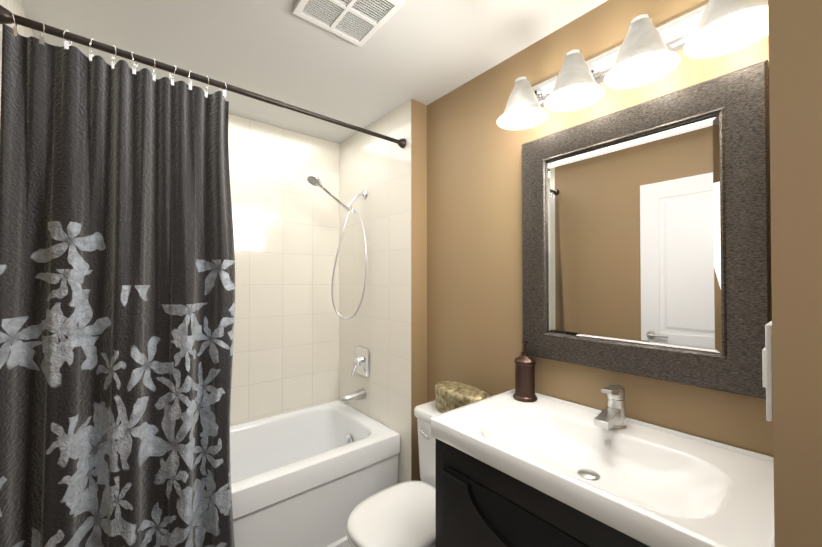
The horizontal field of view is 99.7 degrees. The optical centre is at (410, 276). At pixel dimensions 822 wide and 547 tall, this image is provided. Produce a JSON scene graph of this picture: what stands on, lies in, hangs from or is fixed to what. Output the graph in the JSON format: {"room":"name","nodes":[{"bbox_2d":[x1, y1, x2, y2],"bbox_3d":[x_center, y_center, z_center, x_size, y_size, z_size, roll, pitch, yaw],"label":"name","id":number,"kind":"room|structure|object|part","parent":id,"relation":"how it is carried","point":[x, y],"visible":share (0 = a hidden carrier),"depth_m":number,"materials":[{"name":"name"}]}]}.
{"room":"bathroom","nodes":[
{"label":"bathroom","id":0,"kind":"room"},
{"bbox_2d":[0,0,33,115],"bbox_3d":[-1.505,0.200,1.274,0.100,2.400,0.751,1,-1,-40],"label":"tiled wall","id":1,"kind":"structure","parent":0,"point":[15,7],"depth_m":1.19,"materials":[{"name":"tile"}]},
{"bbox_2d":[228,113,339,425],"bbox_3d":[-1.188,0.209,2.087,1.623,2.400,0.100,1,-1,-40],"label":"wall","id":2,"kind":"structure","parent":0,"point":[285,215],"depth_m":2.30,"materials":[{"name":"tile"}]},
{"bbox_2d":[20,0,607,143],"bbox_3d":[-0.138,-1.053,0.999,1.840,0.100,3.136,1,-1,-40],"label":"ceiling","id":3,"kind":"structure","parent":0,"point":[426,52],"depth_m":1.50,"materials":[{"name":"white paint"}]},
{"bbox_2d":[293,0,403,46],"bbox_3d":[-0.234,-0.992,1.275,0.295,0.016,0.295,1,-1,-40],"label":"ceiling vent","id":4,"kind":"object","parent":3,"relation":"in","point":[360,23],"visible":1,"depth_m":1.31,"materials":[{"name":"white plastic"}]},
{"bbox_2d":[339,99,426,482],"bbox_3d":[-0.212,0.212,2.350,0.217,2.400,0.936,1,-1,-40],"label":"wall","id":5,"kind":"structure","parent":0,"point":[386,325],"depth_m":2.08,"materials":[{"name":"beige tile"}]},
{"bbox_2d":[0,5,405,546],"bbox_3d":[-0.606,0.286,1.459,1.519,2.162,0.146,1,-1,-40],"label":"shower curtain","id":6,"kind":"object","parent":5,"relation":"attached to","point":[117,288],"visible":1,"depth_m":1.15,"materials":[{"name":"grey fabric"}]},
{"bbox_2d":[306,174,366,319],"bbox_3d":[-0.471,-0.165,2.182,0.397,0.885,0.173,1,-1,-40],"label":"shower","id":7,"kind":"object","parent":5,"relation":"attached to","point":[314,180],"visible":1,"depth_m":2.22,"materials":[{"name":"silver metal"}]},
{"bbox_2d":[342,389,364,404],"bbox_3d":[-0.375,0.777,2.251,0.154,0.072,0.060,1,-1,-40],"label":"tub spout","id":8,"kind":"object","parent":5,"relation":"attached to","point":[353,396],"visible":1,"depth_m":2.23,"materials":[{"name":"silver metal"}]},
{"bbox_2d":[351,346,369,376],"bbox_3d":[-0.346,0.562,2.277,0.074,0.189,0.160,1,-1,-40],"label":"shower valve","id":9,"kind":"object","parent":5,"relation":"attached to","point":[361,366],"visible":1,"depth_m":2.27,"materials":[{"name":"silver metal"}]},
{"bbox_2d":[427,0,772,456],"bbox_3d":[0.817,0.199,1.166,0.136,2.400,2.200,1,-1,-40],"label":"wall","id":10,"kind":"structure","parent":0,"point":[646,238],"depth_m":1.22,"materials":[{"name":"beige paint"}]},
{"bbox_2d":[497,0,768,129],"bbox_3d":[0.648,-0.721,1.151,0.227,0.190,0.811,1,-1,-40],"label":"vanity light bar","id":11,"kind":"object","parent":10,"relation":"attached to","point":[646,51],"visible":1,"depth_m":1.08,"materials":[{"name":"white glass"}]},
{"bbox_2d":[546,114,721,354],"bbox_3d":[0.727,-0.123,1.213,0.003,0.704,0.543,1,-1,-40],"label":"mirror glass","id":12,"kind":"object","parent":10,"relation":"attached to","point":[634,219],"depth_m":1.16,"materials":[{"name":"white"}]},
{"bbox_2d":[768,0,821,546],"bbox_3d":[0.780,0.192,0.571,0.750,2.400,0.200,1,-1,-40],"label":"wall","id":13,"kind":"structure","parent":0,"point":[795,68],"depth_m":0.40,"materials":[{"name":"beige paint"}]},
{"bbox_2d":[762,321,772,421],"bbox_3d":[0.460,0.117,0.445,0.070,0.117,0.011,1,-1,-40],"label":"switch plate","id":14,"kind":"object","parent":13,"relation":"attached to","point":[767,376],"visible":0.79,"depth_m":0.42,"materials":[{"name":"white plastic"}]},
{"bbox_3d":[-0.138,1.447,0.971,1.840,0.100,3.136,1,-1,-40],"label":"floor","id":15,"kind":"structure","parent":0,"visible":0},
{"bbox_2d":[230,400,399,546],"bbox_3d":[-0.879,1.148,1.780,1.517,0.515,0.743,1,-1,-40],"label":"bathtub","id":16,"kind":"object","parent":15,"relation":"on","point":[313,476],"visible":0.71,"depth_m":1.79,"materials":[{"name":"white ceramic"}]},
{"bbox_2d":[347,400,441,546],"bbox_3d":[0.055,1.022,1.481,0.678,0.760,0.438,1,-1,-40],"label":"toilet","id":17,"kind":"object","parent":15,"relation":"on","point":[402,514],"visible":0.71,"depth_m":1.41,"materials":[{"name":"white ceramic"}]},
{"bbox_3d":[-0.032,0.977,1.410,0.452,0.055,0.366,1,-1,-40],"label":"seat lid","id":18,"kind":"part","parent":17,"relation":"part of","materials":[{"name":"white ceramic"}]},
{"bbox_3d":[0.062,0.743,1.647,0.024,0.034,0.086,1,-1,-40],"label":"handle","id":19,"kind":"part","parent":17,"relation":"part of","materials":[{"name":"silver metal"}]},
{"bbox_3d":[0.205,0.924,1.606,0.290,0.560,0.438,1,-1,-40],"label":"tank","id":20,"kind":"part","parent":17,"relation":"part of","materials":[{"name":"white ceramic"}]},
{"bbox_2d":[435,381,489,412],"bbox_3d":[0.233,0.579,1.624,0.157,0.129,0.302,1,-1,-40],"label":"towel","id":21,"kind":"object","parent":17,"relation":"on","point":[451,395],"visible":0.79,"depth_m":1.58,"materials":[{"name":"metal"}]},
{"bbox_2d":[430,384,774,546],"bbox_3d":[0.530,0.879,1.036,0.527,1.037,0.834,1,-1,-40],"label":"bathroom vanity","id":22,"kind":"object","parent":15,"relation":"on","point":[541,471],"visible":0.83,"depth_m":0.98,"materials":[{"name":"white ceramic"}]},
{"bbox_3d":[0.341,0.977,0.877,0.017,0.668,0.728,1,-1,-40],"label":"door","id":23,"kind":"part","parent":22,"relation":"part of","materials":[{"name":"black wood"}]},
{"bbox_3d":[0.348,0.971,0.883,0.002,0.680,0.728,1,-1,-40],"label":"panel","id":24,"kind":"part","parent":22,"relation":"part of","materials":[{"name":"black wood"}]},
{"bbox_2d":[513,340,537,401],"bbox_3d":[0.467,0.379,1.420,0.096,0.238,0.096,1,-1,-40],"label":"soap dispenser","id":25,"kind":"object","parent":22,"relation":"on","point":[525,362],"visible":1,"depth_m":1.39,"materials":[{"name":"brown metal"}]},
{"bbox_3d":[0.605,0.474,1.093,0.267,0.225,0.062,1,-1,-40],"label":"faucet handle","id":26,"kind":"part","parent":22,"relation":"part of","materials":[{"name":"silver metal"}]}
]}

